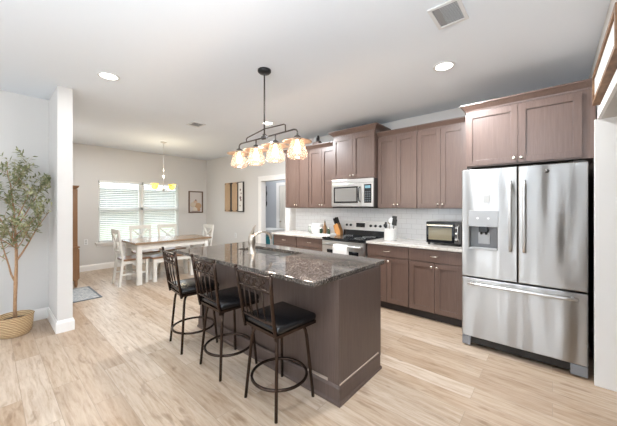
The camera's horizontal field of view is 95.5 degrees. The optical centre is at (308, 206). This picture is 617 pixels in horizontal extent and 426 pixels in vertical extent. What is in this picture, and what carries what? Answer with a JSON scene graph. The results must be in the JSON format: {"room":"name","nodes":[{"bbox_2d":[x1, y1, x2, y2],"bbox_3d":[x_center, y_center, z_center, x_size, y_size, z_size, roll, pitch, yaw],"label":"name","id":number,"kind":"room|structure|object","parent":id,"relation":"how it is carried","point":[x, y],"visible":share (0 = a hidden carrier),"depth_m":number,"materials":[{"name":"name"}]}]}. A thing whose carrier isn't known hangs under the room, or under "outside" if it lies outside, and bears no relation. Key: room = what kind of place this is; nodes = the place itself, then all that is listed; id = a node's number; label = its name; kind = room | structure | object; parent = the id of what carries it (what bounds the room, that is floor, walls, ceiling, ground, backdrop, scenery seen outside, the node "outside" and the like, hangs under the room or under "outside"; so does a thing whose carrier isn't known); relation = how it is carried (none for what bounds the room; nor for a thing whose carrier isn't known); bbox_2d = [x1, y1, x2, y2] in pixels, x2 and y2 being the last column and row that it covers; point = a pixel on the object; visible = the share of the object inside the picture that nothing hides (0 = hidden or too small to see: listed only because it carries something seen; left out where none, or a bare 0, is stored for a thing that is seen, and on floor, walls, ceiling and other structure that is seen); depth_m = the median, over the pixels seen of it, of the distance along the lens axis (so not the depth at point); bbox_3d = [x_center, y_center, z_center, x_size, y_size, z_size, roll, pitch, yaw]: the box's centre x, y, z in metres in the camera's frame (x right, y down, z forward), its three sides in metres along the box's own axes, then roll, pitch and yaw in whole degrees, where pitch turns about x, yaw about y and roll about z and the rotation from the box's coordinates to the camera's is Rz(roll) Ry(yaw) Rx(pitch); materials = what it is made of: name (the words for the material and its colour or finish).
{"room":"kitchen","nodes":[
{"label":"kitchen","id":0,"kind":"room"},
{"bbox_2d":[0,310,34,338],"bbox_3d":[-3.216,1.292,3.068,0.312,0.216,0.312,0,0,41],"label":"basket","id":1,"kind":"object","parent":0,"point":[19,323],"depth_m":3.01,"materials":[{"name":"wicker"}]},
{"bbox_2d":[0,90,48,314],"bbox_3d":[-5.000,0.030,1.644,0.120,2.740,5.110,0,0,41],"label":"wall","id":2,"kind":"structure","parent":0,"point":[24,120],"depth_m":3.38,"materials":[{"name":"white paint"}]},
{"bbox_2d":[34,261,144,333],"bbox_3d":[-4.478,1.333,3.769,3.496,0.135,8.600,0,0,41],"label":"baseboard","id":3,"kind":"structure","parent":2,"relation":"attached to","point":[61,326],"depth_m":3.44,"materials":[{"name":"white paint"}]},
{"bbox_2d":[49,85,72,320],"bbox_3d":[-4.093,0.030,4.329,3.620,2.740,0.130,0,0,41],"label":"wall","id":4,"kind":"structure","parent":0,"point":[61,100],"depth_m":3.15,"materials":[{"name":"white paint"}]},
{"bbox_2d":[73,143,206,265],"bbox_3d":[-4.199,0.030,6.856,0.140,2.740,3.820,0,0,41],"label":"wall","id":5,"kind":"structure","parent":0,"point":[91,163],"depth_m":6.52,"materials":[{"name":"white paint"}]},
{"bbox_2d":[95,182,177,246],"bbox_3d":[-4.111,0.150,6.904,0.170,1.480,1.890,0,0,41],"label":"window","id":6,"kind":"structure","parent":5,"relation":"in","point":[106,243],"depth_m":6.88,"materials":[{"name":"white paint"}]},
{"bbox_2d":[98,180,141,241],"bbox_3d":[-4.389,0.100,6.555,0.054,1.376,0.853,0,0,41],"label":"window blind","id":7,"kind":"object","parent":6,"relation":"attached to","point":[108,212],"visible":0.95,"depth_m":6.52,"materials":[{"name":"white plastic"}]},
{"bbox_2d":[143,183,177,237],"bbox_3d":[-3.802,0.100,7.228,0.054,1.376,0.853,0,0,41],"label":"window blind","id":8,"kind":"object","parent":6,"relation":"attached to","point":[172,203],"visible":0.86,"depth_m":7.20,"materials":[{"name":"white plastic"}]},
{"bbox_2d":[188,191,202,212],"bbox_3d":[-3.178,-0.125,7.902,0.023,0.610,0.420,0,0,41],"label":"framed picture","id":9,"kind":"object","parent":5,"relation":"attached to","point":[195,198],"visible":1,"depth_m":7.89,"materials":[{"name":"brown paper"}]},
{"bbox_2d":[266,180,284,234],"bbox_3d":[-0.708,0.030,7.408,3.600,2.740,1.600,0,0,41],"label":"wall","id":10,"kind":"structure","parent":0,"point":[271,185],"depth_m":8.69,"materials":[{"name":"grey paint"}]},
{"bbox_2d":[276,182,284,227],"bbox_3d":[-0.599,0.340,8.202,1.000,2.120,0.020,0,0,41],"label":"trim","id":11,"kind":"structure","parent":10,"relation":"attached to","point":[280,183],"depth_m":8.49,"materials":[{"name":"white paint"}]},
{"bbox_2d":[279,186,284,228],"bbox_3d":[-0.618,0.388,8.181,0.720,2.005,0.074,0,0,41],"label":"door","id":12,"kind":"structure","parent":10,"relation":"in","point":[281,188],"depth_m":8.35,"materials":[{"name":"beige paint"}]},
{"bbox_2d":[0,0,610,160],"bbox_3d":[-0.230,-1.400,1.792,13.100,0.120,12.000,0,0,41],"label":"ceiling","id":13,"kind":"structure","parent":0,"point":[335,65],"depth_m":2.57,"materials":[{"name":"white paint"}]},
{"bbox_2d":[97,72,119,80],"bbox_3d":[-2.050,-1.335,2.874,0.194,0.009,0.194,0,0,41],"label":"recessed light","id":14,"kind":"object","parent":13,"relation":"in","point":[105,75],"visible":1,"depth_m":2.88,"materials":[{"name":"white plastic"}]},
{"bbox_2d":[151,141,175,191],"bbox_3d":[-3.016,-0.823,5.824,0.150,1.035,0.488,0,0,41],"label":"dining pendant","id":15,"kind":"object","parent":13,"relation":"hanging from","point":[153,185],"visible":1,"depth_m":5.82,"materials":[{"name":"silver metal"}]},
{"bbox_2d":[186,121,205,127],"bbox_3d":[-1.830,-1.334,4.559,0.250,0.010,0.210,0,0,41],"label":"ceiling vent","id":16,"kind":"object","parent":13,"relation":"in","point":[194,124],"visible":1,"depth_m":4.57,"materials":[{"name":"white metal"}]},
{"bbox_2d":[262,121,273,124],"bbox_3d":[-0.656,-1.335,4.498,0.194,0.009,0.194,0,0,41],"label":"recessed light","id":17,"kind":"object","parent":13,"relation":"in","point":[266,122],"visible":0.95,"depth_m":4.50,"materials":[{"name":"white plastic"}]},
{"bbox_2d":[227,67,311,162],"bbox_3d":[-0.423,-0.879,2.743,1.123,0.922,0.260,0,0,41],"label":"linear chandelier","id":18,"kind":"object","parent":13,"relation":"hanging from","point":[297,140],"visible":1,"depth_m":2.72,"materials":[{"name":"white glass"}]},
{"bbox_2d":[433,61,454,71],"bbox_3d":[1.293,-1.335,2.671,0.194,0.009,0.194,0,0,41],"label":"recessed light","id":19,"kind":"object","parent":13,"relation":"in","point":[446,65],"visible":1,"depth_m":2.67,"materials":[{"name":"white plastic"}]},
{"bbox_2d":[427,0,468,29],"bbox_3d":[0.972,-1.334,1.945,0.200,0.010,0.270,0,0,41],"label":"ceiling vent","id":20,"kind":"object","parent":13,"relation":"in","point":[451,12],"visible":1,"depth_m":1.94,"materials":[{"name":"white paint"}]},
{"bbox_2d":[0,258,616,425],"bbox_3d":[-0.230,1.450,1.792,13.100,0.100,12.000,0,0,41],"label":"floor","id":21,"kind":"structure","parent":0,"point":[119,365],"depth_m":2.28,"materials":[{"name":"brown wood"}]},
{"bbox_2d":[0,146,51,338],"bbox_3d":[-3.219,0.367,2.938,0.775,2.065,0.769,0,0,41],"label":"tree","id":22,"kind":"object","parent":21,"relation":"on","point":[14,324],"visible":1,"depth_m":3.06,"materials":[{"name":"green plant"}]},
{"bbox_2d":[73,185,79,287],"bbox_3d":[-4.353,0.520,4.937,0.710,1.760,0.395,0,0,41],"label":"hutch","id":23,"kind":"object","parent":21,"relation":"on","point":[76,252],"visible":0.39,"depth_m":4.83,"materials":[{"name":"brown wood"}]},
{"bbox_2d":[73,189,77,246],"bbox_3d":[-4.357,0.198,4.921,0.625,0.995,0.365,0,0,41],"label":"shelf","id":24,"kind":"object","parent":23,"relation":"attached to","point":[75,191],"depth_m":4.83,"materials":[{"name":"brown wood"}]},
{"bbox_2d":[73,286,101,302],"bbox_3d":[-3.668,1.395,4.429,0.870,0.008,0.480,0,0,41],"label":"rug","id":25,"kind":"object","parent":21,"relation":"on","point":[83,293],"visible":0.51,"depth_m":4.43,"materials":[{"name":"grey fabric"}]},
{"bbox_2d":[111,229,149,287],"bbox_3d":[-3.270,0.905,5.137,0.440,0.995,0.500,0,0,41],"label":"dining chair","id":26,"kind":"object","parent":21,"relation":"on","point":[123,260],"visible":0.89,"depth_m":5.03,"materials":[{"name":"white wood"}]},
{"bbox_2d":[129,225,159,272],"bbox_3d":[-3.468,0.905,5.914,0.500,0.995,0.440,0,0,41],"label":"dining chair","id":27,"kind":"object","parent":21,"relation":"on","point":[149,251],"visible":0.58,"depth_m":5.92,"materials":[{"name":"white paint"}]},
{"bbox_2d":[122,234,211,285],"bbox_3d":[-2.820,1.020,5.661,0.750,0.760,1.450,0,0,41],"label":"dining table","id":28,"kind":"object","parent":21,"relation":"on","point":[140,244],"visible":0.73,"depth_m":5.32,"materials":[{"name":"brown wood"}]},
{"bbox_2d":[148,252,193,281],"bbox_3d":[-2.716,1.170,5.544,0.340,0.460,0.790,0,0,41],"label":"bench","id":29,"kind":"object","parent":21,"relation":"on","point":[157,258],"visible":0.56,"depth_m":5.34,"materials":[{"name":"white wood"}]},
{"bbox_2d":[157,224,185,268],"bbox_3d":[-3.100,0.905,6.336,0.500,0.995,0.440,0,0,41],"label":"dining chair","id":30,"kind":"object","parent":21,"relation":"on","point":[159,226],"visible":0.49,"depth_m":6.35,"materials":[{"name":"white paint"}]},
{"bbox_2d":[161,247,218,354],"bbox_3d":[-1.209,0.907,2.880,0.476,0.988,0.428,0,0,-42],"label":"bar stool","id":31,"kind":"object","parent":21,"relation":"on","point":[184,288],"visible":0.95,"depth_m":2.77,"materials":[{"name":"brown metal"}]},
{"bbox_2d":[188,224,213,262],"bbox_3d":[-2.415,0.905,6.163,0.440,0.995,0.500,0,0,41],"label":"dining chair","id":32,"kind":"object","parent":21,"relation":"on","point":[205,226],"visible":0.25,"depth_m":6.26,"materials":[{"name":"white paint"}]},
{"bbox_2d":[190,254,258,381],"bbox_3d":[-0.731,0.907,2.474,0.428,0.988,0.476,0,0,44],"label":"bar stool","id":33,"kind":"object","parent":21,"relation":"on","point":[222,301],"visible":0.96,"depth_m":2.37,"materials":[{"name":"brown metal"}]},
{"bbox_2d":[266,235,273,243],"bbox_3d":[-1.135,1.125,8.165,0.440,0.550,0.420,0,0,41],"label":"storage bin","id":34,"kind":"object","parent":21,"relation":"on","point":[267,236],"visible":0.03,"depth_m":7.94,"materials":[{"name":"teal plastic"}]},
{"bbox_2d":[234,264,315,423],"bbox_3d":[-0.233,0.907,2.041,0.428,0.988,0.476,0,0,44],"label":"bar stool","id":35,"kind":"object","parent":21,"relation":"on","point":[278,320],"visible":1,"depth_m":1.96,"materials":[{"name":"brown metal"}]},
{"bbox_2d":[266,228,284,244],"bbox_3d":[-1.113,1.025,8.198,0.750,0.750,0.600,0,0,41],"label":"table","id":36,"kind":"object","parent":21,"relation":"on","point":[269,230],"visible":0.3,"depth_m":7.90,"materials":[{"name":"white plastic"}]},
{"bbox_2d":[273,234,296,247],"bbox_3d":[-0.234,0.960,5.317,0.600,0.880,0.688,0,0,41],"label":"base cabinet","id":37,"kind":"object","parent":21,"relation":"on","point":[280,240],"visible":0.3,"depth_m":5.07,"materials":[{"name":"brown wood"}]},
{"bbox_2d":[271,230,337,238],"bbox_3d":[-0.020,0.502,5.125,1.235,0.033,0.672,0,0,41],"label":"countertop","id":38,"kind":"structure","parent":37,"relation":"on","point":[299,233],"depth_m":5.04,"materials":[{"name":"beige stone"}]},
{"bbox_2d":[311,223,322,233],"bbox_3d":[0.157,0.393,5.036,0.212,0.186,0.212,0,0,41],"label":"ceramic canister","id":39,"kind":"object","parent":38,"relation":"on","point":[315,227],"visible":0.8,"depth_m":4.94,"materials":[{"name":"white ceramic"}]},
{"bbox_2d":[315,233,335,235],"bbox_3d":[0.295,0.473,4.836,0.310,0.025,0.190,0,0,41],"label":"tray","id":40,"kind":"object","parent":38,"relation":"on","point":[330,234],"visible":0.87,"depth_m":4.78,"materials":[{"name":"white ceramic"}]},
{"bbox_2d":[323,221,326,233],"bbox_3d":[0.285,0.346,4.871,0.064,0.255,0.064,0,0,41],"label":"oil bottle","id":41,"kind":"object","parent":40,"relation":"on","point":[324,226],"visible":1,"depth_m":4.85,"materials":[{"name":"brown glass"}]},
{"bbox_2d":[333,217,342,234],"bbox_3d":[0.515,0.337,4.917,0.154,0.299,0.090,0,0,41],"label":"knife block","id":42,"kind":"object","parent":38,"relation":"on","point":[338,230],"visible":0.98,"depth_m":4.89,"materials":[{"name":"orange wood"}]},
{"bbox_2d":[197,249,381,407],"bbox_3d":[-0.319,0.961,2.857,2.009,0.879,0.672,0,0,41],"label":"kitchen island","id":43,"kind":"object","parent":21,"relation":"on","point":[345,336],"visible":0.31,"depth_m":2.21,"materials":[{"name":"brown wood"}]},
{"bbox_2d":[174,241,384,286],"bbox_3d":[-0.404,0.503,2.846,2.052,0.034,1.010,0,0,41],"label":"island countertop","id":44,"kind":"structure","parent":43,"relation":"on","point":[312,268],"depth_m":2.47,"materials":[{"name":"stone"}]},
{"bbox_2d":[247,225,271,253],"bbox_3d":[-0.506,0.336,2.974,0.109,0.300,0.311,0,0,41],"label":"faucet","id":45,"kind":"object","parent":44,"relation":"on","point":[251,239],"visible":1,"depth_m":2.87,"materials":[{"name":"silver metal"}]},
{"bbox_2d":[246,249,293,256],"bbox_3d":[-0.438,0.600,3.074,0.758,0.160,0.318,0,0,41],"label":"sink","id":46,"kind":"object","parent":44,"relation":"in","point":[280,254],"visible":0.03,"depth_m":3.26,"materials":[{"name":"silver metal"}]},
{"bbox_2d":[297,237,323,250],"bbox_3d":[0.221,0.960,4.920,0.601,0.880,0.688,0,0,41],"label":"base cabinet","id":47,"kind":"object","parent":21,"relation":"on","point":[315,244],"visible":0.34,"depth_m":4.69,"materials":[{"name":"brown wood"}]},
{"bbox_2d":[322,220,386,256],"bbox_3d":[0.713,0.811,4.431,0.763,1.138,0.752,0,0,41],"label":"range","id":48,"kind":"object","parent":21,"relation":"on","point":[355,235],"visible":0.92,"depth_m":4.42,"materials":[{"name":"grey metal"}]},
{"bbox_2d":[333,244,348,254],"bbox_3d":[0.475,0.733,4.153,0.261,0.334,0.048,0,0,41],"label":"dish towel","id":49,"kind":"object","parent":48,"relation":"hanging from","point":[340,249],"visible":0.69,"depth_m":4.13,"materials":[{"name":"white fabric"}]},
{"bbox_2d":[322,234,383,241],"bbox_3d":[0.700,0.494,4.417,0.763,0.025,0.600,0,0,41],"label":"cooktop","id":50,"kind":"object","parent":48,"relation":"in","point":[343,237],"depth_m":4.35,"materials":[{"name":"black glass"}]},
{"bbox_2d":[367,243,410,313],"bbox_3d":[1.260,0.960,4.015,0.595,0.880,0.688,0,0,41],"label":"base cabinet","id":51,"kind":"object","parent":21,"relation":"on","point":[395,270],"visible":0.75,"depth_m":3.73,"materials":[{"name":"brown wood"}]},
{"bbox_2d":[366,238,461,251],"bbox_3d":[1.496,0.502,3.804,1.228,0.033,0.672,0,0,41],"label":"countertop","id":52,"kind":"structure","parent":51,"relation":"on","point":[402,242],"depth_m":3.62,"materials":[{"name":"beige stone"}]},
{"bbox_2d":[384,228,396,240],"bbox_3d":[1.173,0.399,4.018,0.178,0.174,0.178,0,0,41],"label":"utensil crock","id":53,"kind":"object","parent":52,"relation":"on","point":[389,234],"visible":0.94,"depth_m":3.95,"materials":[{"name":"white ceramic"}]},
{"bbox_2d":[392,219,396,228],"bbox_3d":[1.216,0.319,3.953,0.084,0.295,0.024,0,0,41],"label":"spatula","id":54,"kind":"object","parent":53,"relation":"in","point":[394,221],"visible":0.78,"depth_m":3.94,"materials":[{"name":"black plastic"}]},
{"bbox_2d":[426,221,461,246],"bbox_3d":[1.770,0.341,3.591,0.420,0.291,0.360,0,0,41],"label":"toaster oven","id":55,"kind":"object","parent":52,"relation":"on","point":[443,232],"visible":0.92,"depth_m":3.47,"materials":[{"name":"black metal"}]},
{"bbox_2d":[409,247,462,326],"bbox_3d":[1.724,0.960,3.611,0.626,0.880,0.688,0,0,41],"label":"base cabinet","id":56,"kind":"object","parent":21,"relation":"on","point":[435,276],"visible":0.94,"depth_m":3.37,"materials":[{"name":"brown wood"}]},
{"bbox_2d":[462,160,587,377],"bbox_3d":[2.167,0.511,2.850,0.911,1.778,0.954,0,0,41],"label":"refrigerator","id":57,"kind":"object","parent":21,"relation":"on","point":[525,248],"visible":1,"depth_m":2.48,"materials":[{"name":"grey metal"}]},
{"bbox_2d":[483,195,488,201],"bbox_3d":[1.715,-0.077,2.706,0.054,0.075,0.006,0,0,41],"label":"magnet","id":58,"kind":"object","parent":57,"relation":"attached to","point":[485,197],"visible":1,"depth_m":2.70,"materials":[{"name":"grey"}]},
{"bbox_2d":[332,178,377,207],"bbox_3d":[0.801,-0.202,4.519,0.754,0.452,0.505,0,0,41],"label":"microwave","id":59,"kind":"object","parent":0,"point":[350,193],"visible":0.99,"depth_m":4.31,"materials":[{"name":"grey metal"}]},
{"bbox_2d":[207,107,587,293],"bbox_3d":[0.077,0.030,5.583,8.220,2.740,0.120,0,0,41],"label":"wall","id":60,"kind":"structure","parent":0,"point":[220,171],"depth_m":6.93,"materials":[{"name":"white paint"}]},
{"bbox_2d":[225,181,243,211],"bbox_3d":[-1.924,-0.242,7.222,0.850,0.755,0.034,0,0,41],"label":"wall decoration","id":61,"kind":"object","parent":60,"relation":"attached to","point":[234,192],"visible":1,"depth_m":7.19,"materials":[{"name":"beige wood"}]},
{"bbox_2d":[258,174,288,243],"bbox_3d":[-0.755,0.350,6.295,1.030,2.100,0.149,0,0,41],"label":"trim","id":62,"kind":"structure","parent":60,"relation":"attached to","point":[262,180],"depth_m":6.54,"materials":[{"name":"white paint"}]},
{"bbox_2d":[283,146,309,207],"bbox_3d":[-0.139,-0.535,5.430,0.658,1.126,0.392,0,0,41],"label":"upper cabinet","id":63,"kind":"object","parent":60,"relation":"attached to","point":[296,164],"visible":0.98,"depth_m":5.27,"materials":[{"name":"brown wood"}]},
{"bbox_2d":[308,141,332,207],"bbox_3d":[0.334,-0.535,5.019,0.587,1.126,0.392,0,0,41],"label":"upper cabinet","id":64,"kind":"object","parent":60,"relation":"attached to","point":[320,155],"visible":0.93,"depth_m":4.90,"materials":[{"name":"brown wood"}]},
{"bbox_2d":[312,136,321,144],"bbox_3d":[0.163,-1.190,5.058,0.140,0.185,0.120,0,0,41],"label":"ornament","id":65,"kind":"object","parent":64,"relation":"on","point":[317,138],"visible":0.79,"depth_m":5.03,"materials":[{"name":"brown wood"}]},
{"bbox_2d":[328,122,390,180],"bbox_3d":[0.817,-0.827,4.537,0.885,0.793,0.484,0,0,41],"label":"upper cabinet","id":66,"kind":"object","parent":60,"relation":"attached to","point":[355,149],"visible":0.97,"depth_m":4.34,"materials":[{"name":"brown wood"}]},
{"bbox_2d":[296,208,461,239],"bbox_3d":[0.968,0.257,4.719,3.260,0.458,0.012,0,0,41],"label":"backsplash","id":67,"kind":"structure","parent":60,"relation":"attached to","point":[411,223],"depth_m":4.46,"materials":[{"name":"white tile"}]},
{"bbox_2d":[376,125,417,208],"bbox_3d":[1.360,-0.535,4.124,0.583,1.126,0.392,0,0,41],"label":"upper cabinet","id":68,"kind":"object","parent":60,"relation":"attached to","point":[397,148],"visible":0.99,"depth_m":3.98,"materials":[{"name":"brown wood"}]},
{"bbox_2d":[416,116,464,208],"bbox_3d":[1.809,-0.535,3.733,0.598,1.126,0.392,0,0,41],"label":"upper cabinet","id":69,"kind":"object","parent":60,"relation":"attached to","point":[440,144],"visible":0.94,"depth_m":3.62,"materials":[{"name":"brown wood"}]},
{"bbox_2d":[460,78,595,169],"bbox_3d":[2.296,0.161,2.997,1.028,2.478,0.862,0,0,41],"label":"upper cabinet","id":70,"kind":"object","parent":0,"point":[555,124],"visible":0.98,"depth_m":2.64,"materials":[{"name":"brown wood"}]},
{"bbox_2d":[588,0,616,357],"bbox_3d":[1.311,0.030,0.980,0.120,2.740,5.200,0,0,41],"label":"wall","id":71,"kind":"structure","parent":0,"point":[611,111],"depth_m":2.65,"materials":[{"name":"white paint"}]},
{"bbox_2d":[592,2,616,105],"bbox_3d":[1.900,-0.905,1.786,0.049,0.230,1.070,0,0,41],"label":"wall sign","id":72,"kind":"object","parent":71,"relation":"attached to","point":[605,69],"visible":0.97,"depth_m":1.70,"materials":[{"name":"white"}]},
{"bbox_2d":[594,70,616,391],"bbox_3d":[1.677,0.325,1.421,0.168,2.150,1.985,0,0,41],"label":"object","id":73,"kind":"structure","parent":71,"relation":"attached to","point":[605,129],"depth_m":2.15,"materials":[{"name":"white paint"}]},
{"label":"outside","id":74,"kind":"structure","parent":0,"visible":0},
{"bbox_2d":[100,222,174,238],"bbox_3d":[-20.688,1.700,27.974,52.050,0.100,75.000,0,0,41],"label":"lawn","id":75,"kind":"structure","parent":74,"point":[169,222],"depth_m":20.09,"materials":[{"name":"green plant"}]},
{"bbox_2d":[100,189,174,223],"bbox_3d":[-17.993,0.000,30.268,5.900,3.300,30.800,0,0,41],"label":"house","id":76,"kind":"structure","parent":75,"relation":"on","point":[102,189],"depth_m":27.45,"materials":[{"name":"grey"}]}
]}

